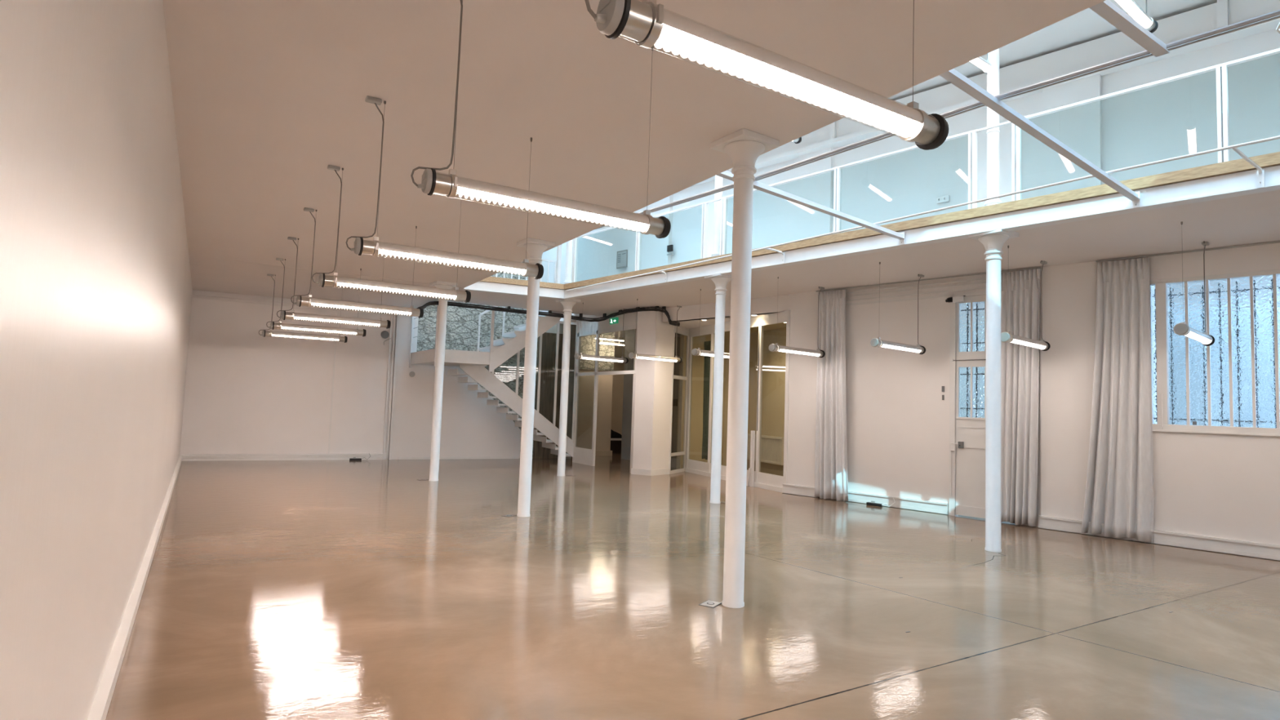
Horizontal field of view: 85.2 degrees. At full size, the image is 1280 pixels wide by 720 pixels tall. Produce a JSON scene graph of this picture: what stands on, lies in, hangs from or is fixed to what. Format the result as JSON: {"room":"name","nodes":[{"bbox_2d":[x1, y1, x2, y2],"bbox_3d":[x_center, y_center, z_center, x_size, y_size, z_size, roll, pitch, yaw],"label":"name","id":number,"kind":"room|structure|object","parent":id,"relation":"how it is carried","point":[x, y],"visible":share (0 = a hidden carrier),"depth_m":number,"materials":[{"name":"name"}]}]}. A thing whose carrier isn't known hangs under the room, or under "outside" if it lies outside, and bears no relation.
{"room":"empty loft hall","nodes":[
{"label":"empty loft hall","id":0,"kind":"room"},
{"bbox_2d":[0,0,192,719],"bbox_3d":[-4.146,-1.772,5.980,0.250,7.120,22.400,4,-4,-32],"label":"wall","id":1,"kind":"structure","parent":0,"point":[95,282],"depth_m":2.18,"materials":[{"name":"paint"}]},
{"bbox_2d":[87,455,182,719],"bbox_3d":[-4.064,1.721,5.716,0.050,0.118,22.120,4,-4,-32],"label":"baseboard","id":2,"kind":"structure","parent":1,"relation":"attached to","point":[100,708],"depth_m":4.20,"materials":[{"name":"white paint"}]},
{"bbox_2d":[179,289,563,459],"bbox_3d":[-5.879,-0.983,17.582,9.280,6.920,0.300,4,-4,-28],"label":"wall","id":3,"kind":"structure","parent":0,"point":[246,391],"depth_m":16.36,"materials":[{"name":"paint"}]},
{"bbox_2d":[193,292,396,315],"bbox_3d":[-7.914,-1.295,16.306,4.300,0.120,0.060,4,-4,-28],"label":"trim","id":4,"kind":"structure","parent":3,"relation":"attached to","point":[195,293],"depth_m":15.87,"materials":[{"name":"paint"}]},
{"bbox_2d":[328,312,337,453],"bbox_3d":[-7.307,0.545,16.567,0.036,3.355,0.024,4,-4,-32],"label":"trim","id":5,"kind":"structure","parent":3,"relation":"attached to","point":[336,325],"depth_m":16.54,"materials":[{"name":"white paint"}]},
{"bbox_2d":[182,453,515,461],"bbox_3d":[-6.626,2.340,16.831,7.500,0.145,0.050,4,-4,-28],"label":"baseboard","id":6,"kind":"structure","parent":3,"relation":"attached to","point":[185,457],"depth_m":16.12,"materials":[{"name":"white paint"}]},
{"bbox_2d":[382,313,399,459],"bbox_3d":[-6.132,0.574,17.154,0.200,3.742,0.090,4,-4,-28],"label":"trim","id":7,"kind":"structure","parent":3,"relation":"attached to","point":[396,322],"depth_m":17.13,"materials":[{"name":"white paint"}]},
{"bbox_2d":[416,256,542,458],"bbox_3d":[-6.421,-1.019,17.306,8.100,6.920,0.280,4,-4,-28],"label":"stone wall","id":8,"kind":"structure","parent":0,"point":[505,372],"depth_m":18.29,"materials":[{"name":"stone"}]},
{"bbox_2d":[533,332,572,458],"bbox_3d":[-2.381,0.991,19.370,1.200,3.450,0.280,4,-4,-28],"label":"wall","id":9,"kind":"structure","parent":0,"point":[547,373],"depth_m":19.15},
{"bbox_2d":[565,324,576,458],"bbox_3d":[-2.249,0.882,19.883,0.150,3.742,1.300,4,-4,-32],"label":"wall","id":10,"kind":"structure","parent":0,"point":[572,344],"depth_m":19.34,"materials":[{"name":"grey paint"}]},
{"bbox_2d":[576,368,613,450],"bbox_3d":[-1.924,0.975,21.147,1.750,3.742,1.300,4,-4,-32],"label":"wall","id":11,"kind":"structure","parent":0,"point":[586,384],"depth_m":20.81,"materials":[{"name":"beige paint"}]},
{"bbox_2d":[595,450,612,455],"bbox_3d":[-1.599,2.741,20.436,1.770,0.150,0.080,4,-4,-32],"label":"baseboard","id":12,"kind":"structure","parent":11,"relation":"attached to","point":[597,452],"depth_m":20.71,"materials":[{"name":"beige paint"}]},
{"bbox_2d":[579,332,614,370],"bbox_3d":[-1.594,-0.316,20.772,1.774,1.192,0.040,4,-4,-24],"label":"wall","id":13,"kind":"structure","parent":0,"point":[588,345],"depth_m":20.88,"materials":[{"name":"stone"}]},
{"bbox_2d":[577,311,636,333],"bbox_3d":[-0.823,-0.930,17.223,0.120,0.372,2.950,4,-4,-32],"label":"lintel","id":14,"kind":"object","parent":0,"point":[629,318],"visible":0.5,"depth_m":17.12,"materials":[{"name":"paint"}]},
{"bbox_2d":[610,336,625,435],"bbox_3d":[-0.655,1.121,22.737,2.500,3.742,0.150,4,-4,-32],"label":"wall","id":15,"kind":"structure","parent":0,"point":[618,380],"depth_m":22.62,"materials":[{"name":"beige paint"}]},
{"bbox_2d":[621,328,679,467],"bbox_3d":[1.304,0.963,19.247,2.300,3.742,3.050,4,-4,-32],"label":"wall","id":16,"kind":"structure","parent":0,"point":[629,335],"depth_m":19.58,"materials":[{"name":"grey paint"}]},
{"bbox_2d":[630,307,673,473],"bbox_3d":[0.274,0.709,15.850,0.850,3.742,0.720,4,-4,-32],"label":"column","id":17,"kind":"structure","parent":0,"point":[652,379],"depth_m":15.60,"materials":[{"name":"paint"}]},
{"bbox_2d":[631,467,669,475],"bbox_3d":[0.282,2.505,15.619,0.881,0.130,0.489,4,-4,-32],"label":"baseboard","id":18,"kind":"structure","parent":17,"relation":"attached to","point":[633,471],"depth_m":15.47,"materials":[{"name":"white paint"}]},
{"bbox_2d":[105,453,1279,719],"bbox_3d":[1.406,2.476,12.007,16.600,0.200,27.000,4,-4,-32],"label":"floor","id":19,"kind":"structure","parent":0,"point":[339,589],"depth_m":5.36,"materials":[{"name":"concrete"}]},
{"bbox_2d":[428,280,457,480],"bbox_3d":[-3.805,0.396,13.169,0.415,3.743,0.415,4,-4,-32],"label":"column","id":20,"kind":"structure","parent":19,"relation":"on","point":[442,304],"depth_m":13.11,"materials":[{"name":"metal"}]},
{"bbox_2d":[408,300,577,457],"bbox_3d":[-3.308,0.313,17.504,4.340,4.500,2.341,4,-4,-32],"label":"staircase","id":21,"kind":"structure","parent":19,"relation":"on","point":[473,363],"depth_m":16.99,"materials":[{"name":"white metal"}]},
{"bbox_2d":[483,320,578,442],"bbox_3d":[-2.845,0.520,17.685,2.670,3.342,0.060,4,-4,-28],"label":"glazing","id":22,"kind":"object","parent":21,"relation":"on","point":[576,323],"visible":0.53,"depth_m":17.97,"materials":[{"name":"white paint"}]},
{"bbox_2d":[515,237,555,516],"bbox_3d":[-1.508,0.239,9.507,0.415,3.743,0.415,4,-4,-32],"label":"column","id":23,"kind":"structure","parent":19,"relation":"on","point":[535,247],"depth_m":9.44,"materials":[{"name":"metal"}]},
{"bbox_2d":[555,298,581,475],"bbox_3d":[-1.603,0.576,14.794,0.415,3.743,0.415,4,-4,-32],"label":"column","id":24,"kind":"structure","parent":19,"relation":"on","point":[567,304],"depth_m":14.73,"materials":[{"name":"metal"}]},
{"bbox_2d":[572,324,636,466],"bbox_3d":[-0.887,0.924,16.991,0.060,3.380,3.000,4,-4,-32],"label":"screen","id":25,"kind":"object","parent":19,"relation":"on","point":[580,455],"visible":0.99,"depth_m":17.40,"materials":[{"name":"white paint"}]},
{"bbox_2d":[610,438,621,453],"bbox_3d":[-0.580,2.737,22.330,1.600,0.470,0.400,4,-4,-32],"label":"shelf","id":26,"kind":"object","parent":19,"relation":"on","point":[615,443],"visible":0.11,"depth_m":22.00,"materials":[{"name":"black paint"}]},
{"bbox_2d":[610,429,622,438],"bbox_3d":[-0.860,2.333,22.136,0.570,0.293,0.300,4,-4,-32],"label":"jacket","id":27,"kind":"object","parent":26,"relation":"on","point":[614,434],"visible":0.43,"depth_m":22.00,"materials":[{"name":"black fabric"}]},
{"bbox_2d":[669,325,688,474],"bbox_3d":[0.923,0.921,16.382,0.060,3.430,1.000,0,-4,25],"label":"door frame","id":28,"kind":"structure","parent":19,"relation":"on","point":[680,330],"depth_m":16.57,"materials":[{"name":"white paint"}]},
{"bbox_2d":[698,600,721,608],"bbox_3d":[0.558,1.924,5.492,0.130,0.006,0.170,0,-4,31],"label":"socket","id":29,"kind":"object","parent":19,"relation":"on","point":[708,603],"visible":0.98,"depth_m":5.48,"materials":[{"name":"grey"}]},
{"bbox_2d":[704,271,731,503],"bbox_3d":[1.287,0.459,11.447,0.415,3.743,0.415,4,-4,-32],"label":"column","id":30,"kind":"structure","parent":19,"relation":"on","point":[720,280],"depth_m":11.38,"materials":[{"name":"metal"}]},
{"bbox_2d":[724,352,728,358],"label":"pendant","id":31,"kind":"object","parent":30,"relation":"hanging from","point":[726,354],"depth_m":13.35,"materials":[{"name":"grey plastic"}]},
{"bbox_2d":[701,353,728,358],"bbox_3d":[1.532,-0.098,13.283,1.210,0.092,0.092,5,-5,-42],"label":"diffuser","id":32,"kind":"object","parent":31,"relation":"attached to","point":[726,355],"depth_m":13.09,"materials":[{"name":"white"}]},
{"bbox_2d":[684,310,790,493],"bbox_3d":[1.974,0.861,14.886,0.075,3.430,4.050,4,-4,-24],"label":"wall","id":33,"kind":"structure","parent":19,"relation":"on","point":[774,482],"depth_m":13.98,"materials":[{"name":"white paint"}]},
{"bbox_2d":[702,340,711,459],"bbox_3d":[1.671,0.938,16.297,0.120,2.802,0.802,4,-4,-24],"label":"curtain","id":34,"kind":"object","parent":33,"relation":"hanging from","point":[707,344],"visible":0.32,"depth_m":16.48,"materials":[{"name":"fabric"}]},
{"bbox_2d":[710,128,779,608],"bbox_3d":[0.798,0.066,5.609,0.415,3.743,0.415,4,-4,-32],"label":"column","id":35,"kind":"structure","parent":19,"relation":"on","point":[744,146],"depth_m":5.55,"materials":[{"name":"metal"}]},
{"bbox_2d":[746,430,755,486],"bbox_3d":[2.215,1.974,13.974,0.080,1.110,0.190,4,-4,-24],"label":"post","id":36,"kind":"object","parent":19,"relation":"on","point":[750,477],"visible":0.96,"depth_m":13.90,"materials":[{"name":"white paint"}]},
{"bbox_2d":[866,497,895,506],"bbox_3d":[4.001,2.353,11.562,0.480,0.164,0.089,-1,-5,41],"label":"power strip","id":37,"kind":"object","parent":19,"relation":"on","point":[872,503],"visible":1,"depth_m":11.59,"materials":[{"name":"black plastic"}]},
{"bbox_2d":[968,226,1018,552],"bbox_3d":[4.166,0.348,8.201,0.415,3.743,0.415,4,-4,-32],"label":"column","id":38,"kind":"structure","parent":19,"relation":"on","point":[993,241],"depth_m":8.15,"materials":[{"name":"metal"}]},
{"bbox_2d":[675,332,729,469],"bbox_3d":[1.935,0.888,17.756,2.220,3.742,0.150,4,-4,-32],"label":"wall","id":39,"kind":"structure","parent":0,"point":[697,387],"depth_m":17.34,"materials":[{"name":"beige paint"}]},
{"bbox_2d":[162,0,1279,337],"bbox_3d":[1.612,-1.454,12.305,16.430,0.208,27.000,4,-4,-32],"label":"ceiling","id":40,"kind":"structure","parent":0,"point":[268,95],"depth_m":5.57,"materials":[{"name":"paint"}]},
{"bbox_2d":[258,273,347,342],"bbox_3d":[-6.371,-0.970,13.263,1.527,1.179,0.134,4,-4,-32],"label":"pendant","id":41,"kind":"object","parent":40,"relation":"hanging from","point":[264,333],"visible":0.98,"depth_m":13.16,"materials":[{"name":"grey plastic"}]},
{"bbox_2d":[266,257,366,336],"bbox_3d":[-5.388,-1.037,11.698,1.527,1.179,0.134,4,-4,-32],"label":"pendant","id":42,"kind":"object","parent":40,"relation":"hanging from","point":[273,325],"visible":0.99,"depth_m":11.59,"materials":[{"name":"grey plastic"}]},
{"bbox_2d":[276,236,391,328],"bbox_3d":[-4.404,-1.104,10.134,1.527,1.179,0.134,4,-4,-32],"label":"pendant","id":43,"kind":"object","parent":40,"relation":"hanging from","point":[285,315],"visible":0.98,"depth_m":10.01,"materials":[{"name":"grey plastic"}]},
{"bbox_2d":[290,207,423,318],"bbox_3d":[-3.421,-1.171,8.570,1.527,1.179,0.134,4,-4,-32],"label":"pendant","id":44,"kind":"object","parent":40,"relation":"hanging from","point":[304,301],"visible":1,"depth_m":8.44,"materials":[{"name":"grey plastic"}]},
{"bbox_2d":[311,164,471,302],"bbox_3d":[-2.437,-1.239,7.005,1.527,1.179,0.134,4,-4,-32],"label":"pendant","id":45,"kind":"object","parent":40,"relation":"hanging from","point":[334,281],"visible":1,"depth_m":6.87,"materials":[{"name":"grey plastic"}]},
{"bbox_2d":[346,95,543,279],"bbox_3d":[-1.454,-1.306,5.441,1.527,1.179,0.134,4,-4,-32],"label":"pendant","id":46,"kind":"object","parent":40,"relation":"hanging from","point":[374,248],"visible":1,"depth_m":5.30,"materials":[{"name":"grey plastic"}]},
{"bbox_2d":[462,281,564,299],"bbox_3d":[-2.562,-1.436,14.280,2.080,0.185,0.172,4,-4,-23],"label":"trim","id":47,"kind":"structure","parent":40,"relation":"attached to","point":[482,286],"depth_m":14.18,"materials":[{"name":"white metal"}]},
{"bbox_2d":[479,276,564,289],"bbox_3d":[-2.581,-1.590,14.281,2.130,0.108,0.210,4,-4,-23],"label":"trim","id":48,"kind":"structure","parent":40,"relation":"attached to","point":[490,279],"depth_m":14.21,"materials":[{"name":"brown wood"}]},
{"bbox_2d":[495,258,555,283],"bbox_3d":[-2.844,-1.954,16.381,1.880,1.010,0.040,4,-4,-32],"label":"balustrade","id":49,"kind":"object","parent":40,"relation":"on","point":[546,260],"visible":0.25,"depth_m":16.77,"materials":[{"name":"white metal"}]},
{"bbox_2d":[410,0,671,238],"bbox_3d":[-0.470,-1.373,3.877,1.527,1.179,0.134,4,-4,-32],"label":"pendant","id":50,"kind":"object","parent":40,"relation":"hanging from","point":[451,184],"visible":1,"depth_m":3.74,"materials":[{"name":"grey plastic"}]},
{"bbox_2d":[416,301,679,326],"bbox_3d":[-2.380,-1.031,16.317,6.603,0.392,1.843,2,-4,1],"label":"cable tray","id":51,"kind":"object","parent":40,"relation":"hanging from","point":[663,309],"visible":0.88,"depth_m":16.05,"materials":[{"name":"black"}]},
{"bbox_2d":[563,239,573,284],"bbox_3d":[-1.502,-3.013,15.043,0.210,2.900,0.210,4,-4,-32],"label":"column","id":52,"kind":"structure","parent":40,"relation":"on","point":[570,243],"depth_m":14.93,"materials":[{"name":"white metal"}]},
{"bbox_2d":[574,302,629,363],"bbox_3d":[-0.804,-0.590,15.625,1.527,1.254,0.134,5,-5,-42],"label":"pendant","id":53,"kind":"object","parent":40,"relation":"hanging from","point":[625,360],"visible":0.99,"depth_m":15.55,"materials":[{"name":"grey plastic"}]},
{"bbox_2d":[582,357,622,362],"bbox_3d":[-0.847,-0.032,15.567,1.210,0.092,0.092,5,-5,-42],"label":"diffuser","id":54,"kind":"object","parent":53,"relation":"attached to","point":[611,359],"depth_m":15.62,"materials":[{"name":"white"}]},
{"bbox_2d":[594,331,624,341],"bbox_3d":[-0.884,-0.746,20.397,1.000,0.335,0.060,4,-4,-32],"label":"strip light","id":55,"kind":"object","parent":40,"relation":"hanging from","point":[601,337],"visible":0.81,"depth_m":20.41,"materials":[{"name":"white paint"}]},
{"bbox_2d":[595,331,625,346],"bbox_3d":[-0.876,-0.672,20.754,1.000,0.435,0.060,4,-4,-32],"label":"strip light","id":56,"kind":"object","parent":40,"relation":"hanging from","point":[600,342],"visible":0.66,"depth_m":20.76,"materials":[{"name":"white paint"}]},
{"bbox_2d":[628,298,682,363],"bbox_3d":[0.389,-0.601,14.815,1.527,1.254,0.134,5,-5,-42],"label":"pendant","id":57,"kind":"object","parent":40,"relation":"hanging from","point":[631,355],"visible":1,"depth_m":14.74,"materials":[{"name":"grey plastic"}]},
{"bbox_2d":[637,356,676,361],"bbox_3d":[0.346,-0.043,14.758,1.210,0.092,0.092,5,-5,-42],"label":"diffuser","id":58,"kind":"object","parent":57,"relation":"attached to","point":[661,358],"depth_m":14.81,"materials":[{"name":"white"}]},
{"bbox_2d":[691,341,714,356],"label":"pendant","id":59,"kind":"object","parent":40,"relation":"hanging from","point":[698,352],"depth_m":12.90,"materials":[{"name":"grey plastic"}]},
{"bbox_2d":[584,0,948,150],"bbox_3d":[0.513,-1.440,2.312,1.527,1.179,0.134,4,-4,-32],"label":"pendant","id":60,"kind":"object","parent":40,"relation":"hanging from","point":[645,22],"visible":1,"depth_m":2.18,"materials":[{"name":"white plastic"}]},
{"bbox_2d":[768,341,825,357],"label":"pendant","id":61,"kind":"object","parent":40,"relation":"hanging from","point":[801,351],"depth_m":11.74,"materials":[{"name":"grey plastic"}]},
{"bbox_2d":[778,349,819,355],"bbox_3d":[2.688,-0.151,11.838,1.210,0.092,0.092,5,-5,-42],"label":"diffuser","id":62,"kind":"object","parent":61,"relation":"attached to","point":[806,352],"depth_m":11.88,"materials":[{"name":"white"}]},
{"bbox_2d":[870,262,925,354],"bbox_3d":[3.936,-0.758,10.504,1.527,1.254,0.134,5,-5,-42],"label":"pendant","id":63,"kind":"object","parent":40,"relation":"hanging from","point":[875,342],"visible":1,"depth_m":10.40,"materials":[{"name":"grey plastic"}]},
{"bbox_2d":[881,344,919,352],"bbox_3d":[3.893,-0.200,10.446,1.210,0.092,0.092,5,-5,-42],"label":"diffuser","id":64,"kind":"object","parent":63,"relation":"attached to","point":[911,348],"depth_m":10.48,"materials":[{"name":"white"}]},
{"bbox_2d":[564,164,1279,299],"bbox_3d":[3.751,-1.582,8.675,0.172,0.185,16.020,5,-5,-41],"label":"beam","id":65,"kind":"structure","parent":40,"relation":"attached to","point":[1243,183],"depth_m":8.10,"materials":[{"name":"white metal"}]},
{"bbox_2d":[765,248,784,263],"bbox_3d":[1.965,-1.543,10.220,0.463,0.181,0.050,5,-5,-41],"label":"bracket","id":66,"kind":"object","parent":65,"relation":"attached to","point":[770,249],"visible":1,"depth_m":10.33,"materials":[{"name":"white metal"}]},
{"bbox_2d":[566,135,1279,291],"bbox_3d":[2.560,-1.659,9.032,0.143,0.026,13.703,5,-5,-37],"label":"rail","id":67,"kind":"object","parent":66,"relation":"attached to","point":[1277,136],"visible":1,"depth_m":7.30,"materials":[{"name":"white metal"}]},
{"bbox_2d":[715,170,904,244],"bbox_3d":[2.060,-1.683,7.825,3.497,0.158,0.070,5,-5,-41],"label":"bar","id":68,"kind":"object","parent":65,"relation":"attached to","point":[727,175],"visible":0.91,"depth_m":7.76,"materials":[{"name":"white paint"}]},
{"bbox_2d":[939,68,1140,208],"bbox_3d":[3.500,-1.764,5.805,4.018,0.158,0.070,5,-5,-39],"label":"bar","id":69,"kind":"object","parent":65,"relation":"attached to","point":[953,76],"visible":0.91,"depth_m":5.46,"materials":[{"name":"white paint"}]},
{"bbox_2d":[1231,147,1264,188],"bbox_3d":[5.318,-1.695,6.088,0.913,0.181,0.050,5,-5,-37],"label":"bracket","id":70,"kind":"object","parent":65,"relation":"attached to","point":[1260,174],"visible":1,"depth_m":6.33,"materials":[{"name":"white metal"}]},
{"bbox_2d":[564,151,1279,289],"bbox_3d":[3.757,-1.735,8.686,0.210,0.108,16.020,5,-5,-41],"label":"trim","id":71,"kind":"structure","parent":40,"relation":"attached to","point":[1273,159],"depth_m":8.00,"materials":[{"name":"brown wood"}]},
{"bbox_2d":[711,175,723,256],"bbox_3d":[1.344,-3.123,11.821,0.210,2.900,0.210,4,-4,-32],"label":"column","id":72,"kind":"structure","parent":71,"relation":"on","point":[718,180],"depth_m":11.72,"materials":[{"name":"white metal"}]},
{"bbox_2d":[555,48,1279,284],"bbox_3d":[3.430,-2.272,9.173,0.090,1.005,15.755,5,-5,-41],"label":"balcony railing","id":73,"kind":"object","parent":71,"relation":"on","point":[1221,73],"visible":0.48,"depth_m":8.43,"materials":[{"name":"white metal"}]},
{"bbox_2d":[984,48,1001,205],"bbox_3d":[4.302,-3.238,8.472,0.210,2.900,0.210,4,-4,-32],"label":"column","id":74,"kind":"structure","parent":71,"relation":"on","point":[993,75],"depth_m":8.39,"materials":[{"name":"white metal"}]},
{"bbox_2d":[816,266,1041,292],"bbox_3d":[4.507,-1.294,11.371,0.020,0.020,3.700,5,-5,-44],"label":"track","id":75,"kind":"object","parent":40,"relation":"attached to","point":[1034,267],"visible":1,"depth_m":11.21,"materials":[{"name":"grey metal"}]},
{"bbox_2d":[814,289,848,501],"bbox_3d":[3.407,0.607,12.306,0.682,3.697,0.135,-2,-5,44],"label":"curtain","id":76,"kind":"object","parent":75,"relation":"hanging from","point":[831,482],"visible":0.99,"depth_m":12.31,"materials":[{"name":"fabric"}]},
{"bbox_2d":[1000,268,1039,526],"bbox_3d":[5.472,0.530,10.134,0.125,3.682,0.650,5,-5,-44],"label":"curtain","id":77,"kind":"object","parent":75,"relation":"hanging from","point":[1020,290],"visible":0.8,"depth_m":10.09,"materials":[{"name":"fabric"}]},
{"bbox_2d":[595,9,1279,229],"bbox_3d":[1.703,-1.864,6.295,0.127,0.034,9.958,5,-5,-38],"label":"rail","id":78,"kind":"object","parent":40,"relation":"attached to","point":[1275,15],"visible":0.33,"depth_m":4.83,"materials":[{"name":"grey metal"}]},
{"bbox_2d":[1000,245,1050,351],"bbox_3d":[5.157,-0.796,9.275,1.527,1.254,0.134,5,-5,-42],"label":"pendant","id":79,"kind":"object","parent":40,"relation":"hanging from","point":[1043,345],"visible":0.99,"depth_m":9.21,"materials":[{"name":"grey plastic"}]},
{"bbox_2d":[1011,338,1044,348],"bbox_3d":[5.113,-0.237,9.218,1.210,0.092,0.092,5,-5,-42],"label":"diffuser","id":80,"kind":"object","parent":79,"relation":"attached to","point":[1032,343],"depth_m":9.23,"materials":[{"name":"white"}]},
{"bbox_2d":[1088,0,1169,57],"bbox_3d":[2.809,-1.924,3.994,0.940,0.058,0.070,4,-4,-34],"label":"bar","id":81,"kind":"object","parent":40,"relation":"attached to","point":[1107,10],"visible":0.82,"depth_m":3.99,"materials":[{"name":"white paint"}]},
{"bbox_2d":[1096,240,1279,262],"bbox_3d":[7.944,-1.407,7.811,0.020,0.020,4.840,5,-5,-44],"label":"track","id":82,"kind":"object","parent":40,"relation":"attached to","point":[1277,242],"visible":1,"depth_m":8.80,"materials":[{"name":"grey metal"}]},
{"bbox_2d":[1080,257,1154,542],"bbox_3d":[6.335,0.503,9.270,0.793,3.682,0.150,-2,-5,44],"label":"curtain","id":83,"kind":"object","parent":82,"relation":"hanging from","point":[1119,491],"visible":1,"depth_m":9.20,"materials":[{"name":"white fabric"}]},
{"bbox_2d":[1173,221,1214,346],"bbox_3d":[6.350,-0.840,7.959,1.527,1.254,0.134,5,-5,-42],"label":"pendant","id":84,"kind":"object","parent":40,"relation":"hanging from","point":[1180,329],"visible":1,"depth_m":7.84,"materials":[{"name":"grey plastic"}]},
{"bbox_2d":[1186,331,1210,343],"bbox_3d":[6.306,-0.281,7.901,1.210,0.092,0.092,5,-5,-42],"label":"diffuser","id":85,"kind":"object","parent":84,"relation":"attached to","point":[1203,338],"depth_m":7.90,"materials":[{"name":"white"}]},
{"bbox_2d":[726,322,786,333],"bbox_3d":[2.865,-0.871,15.772,1.758,0.060,4.914,3,-4,-20],"label":"ceiling","id":86,"kind":"structure","parent":0,"point":[767,327],"depth_m":16.64,"materials":[{"name":"beige paint"}]},
{"bbox_2d":[746,327,786,471],"bbox_3d":[3.664,0.831,15.959,0.200,3.742,4.900,3,-4,-21],"label":"wall","id":87,"kind":"structure","parent":0,"point":[774,362],"depth_m":17.01,"materials":[{"name":"beige paint"}]},
{"bbox_2d":[746,433,783,465],"bbox_3d":[3.018,2.155,16.903,0.125,0.640,1.750,3,-4,-21],"label":"radiator","id":88,"kind":"object","parent":87,"relation":"attached to","point":[771,446],"visible":0.58,"depth_m":16.54,"materials":[{"name":"metal"}]},
{"bbox_2d":[746,464,783,475],"bbox_3d":[3.513,2.629,15.755,0.030,0.120,4.800,3,-4,-21],"label":"baseboard","id":89,"kind":"structure","parent":87,"relation":"attached to","point":[766,470],"depth_m":16.72,"materials":[{"name":"beige paint"}]},
{"bbox_2d":[539,28,1279,311],"bbox_3d":[4.785,-3.021,11.667,0.300,3.090,23.500,5,-5,-44],"label":"wall","id":90,"kind":"structure","parent":0,"point":[1178,117],"depth_m":10.57,"materials":[{"name":"paint"}]},
{"bbox_2d":[616,249,627,268],"bbox_3d":[-0.430,-2.412,16.644,0.026,0.420,0.370,5,-5,-44],"label":"notice board","id":91,"kind":"object","parent":90,"relation":"attached to","point":[622,255],"visible":1,"depth_m":16.62,"materials":[{"name":"paper"}]},
{"bbox_2d":[666,244,673,255],"bbox_3d":[0.672,-2.448,15.492,0.040,0.220,0.180,5,-5,-44],"label":"wall monitor","id":92,"kind":"object","parent":90,"relation":"attached to","point":[670,247],"visible":1,"depth_m":15.47,"materials":[{"name":"black plastic"}]},
{"bbox_2d":[626,74,1102,272],"bbox_3d":[3.072,-2.684,13.124,0.100,2.450,9.610,5,-5,-44],"label":"window","id":93,"kind":"structure","parent":90,"relation":"attached to","point":[1079,128],"depth_m":10.11,"materials":[{"name":"glass"}]},
{"bbox_2d":[936,195,949,204],"bbox_3d":[4.894,-2.598,11.244,0.070,0.100,0.200,5,-5,-44],"label":"emergency light","id":94,"kind":"object","parent":90,"relation":"attached to","point":[941,199],"visible":1,"depth_m":11.23,"materials":[{"name":"white paint"}]},
{"bbox_2d":[690,0,1279,186],"bbox_3d":[4.838,-4.188,11.338,0.240,0.480,22.900,5,-5,-44],"label":"trim","id":95,"kind":"structure","parent":90,"relation":"attached to","point":[948,97],"depth_m":9.96,"materials":[{"name":"paint"}]},
{"bbox_2d":[673,243,1279,560],"bbox_3d":[6.735,0.505,9.267,0.430,3.742,17.500,5,-5,-44],"label":"wall","id":96,"kind":"structure","parent":0,"point":[1214,485],"depth_m":9.96,"materials":[{"name":"paint"}]},
{"bbox_2d":[662,301,777,328],"bbox_3d":[1.915,-1.011,14.970,1.640,0.310,4.220,4,-4,-32],"label":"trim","id":97,"kind":"structure","parent":96,"relation":"attached to","point":[686,313],"depth_m":15.12,"materials":[{"name":"paint"}]},
{"bbox_2d":[845,277,986,305],"bbox_3d":[4.591,-1.123,11.433,0.040,0.242,3.520,5,-5,-44],"label":"trim","id":98,"kind":"structure","parent":96,"relation":"attached to","point":[980,278],"depth_m":11.52,"materials":[{"name":"white paint"}]},
{"bbox_2d":[945,295,965,302],"bbox_3d":[4.963,-0.961,10.949,0.092,0.101,0.275,5,-5,-44],"label":"sensor","id":99,"kind":"object","parent":96,"relation":"attached to","point":[954,299],"visible":1,"depth_m":10.94,"materials":[{"name":"white paint"}]},
{"bbox_2d":[948,291,986,518],"bbox_3d":[5.253,0.677,10.611,0.218,3.470,1.020,5,-5,-44],"label":"door","id":100,"kind":"structure","parent":96,"relation":"in","point":[967,322],"depth_m":10.79,"materials":[{"name":"white paint"}]},
{"bbox_2d":[782,483,1279,560],"bbox_3d":[7.616,2.229,7.894,0.125,0.170,14.180,5,-5,-44],"label":"baseboard","id":101,"kind":"structure","parent":96,"relation":"attached to","point":[1256,549],"depth_m":9.37,"materials":[{"name":"white paint"}]},
{"bbox_2d":[1149,269,1279,436],"bbox_3d":[7.598,-0.090,8.242,0.243,1.985,2.600,5,-5,-44],"label":"window","id":102,"kind":"structure","parent":96,"relation":"in","point":[1230,385],"depth_m":8.64,"materials":[{"name":"glass"}]},
{"bbox_2d":[887,0,1217,100],"bbox_3d":[2.954,-4.710,10.452,16.530,0.200,22.600,4,-4,-32],"label":"roof","id":103,"kind":"structure","parent":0,"point":[1086,25],"depth_m":9.76,"materials":[{"name":"paint"}]},
{"bbox_2d":[969,53,991,73],"bbox_3d":[3.823,-4.131,8.193,1.527,1.187,0.134,5,-5,-37],"label":"pendant","id":104,"kind":"object","parent":103,"relation":"hanging from","point":[980,62],"visible":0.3,"depth_m":8.36,"materials":[{"name":"grey plastic"}]},
{"bbox_2d":[969,57,991,71],"bbox_3d":[3.779,-3.606,8.139,1.210,0.092,0.092,5,-5,-37],"label":"diffuser","id":105,"kind":"object","parent":104,"relation":"attached to","point":[981,63],"depth_m":8.36,"materials":[{"name":"white"}]},
{"bbox_2d":[1113,0,1158,32],"bbox_3d":[4.995,-4.159,7.134,1.527,1.187,0.134,5,-5,-37],"label":"pendant","id":106,"kind":"object","parent":103,"relation":"hanging from","point":[1131,7],"visible":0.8,"depth_m":7.24,"materials":[{"name":"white plastic"}]},
{"bbox_2d":[1115,0,1151,27],"bbox_3d":[4.951,-3.634,7.081,1.210,0.092,0.092,5,-5,-37],"label":"diffuser","id":107,"kind":"object","parent":106,"relation":"attached to","point":[1131,6],"depth_m":7.19,"materials":[{"name":"white"}]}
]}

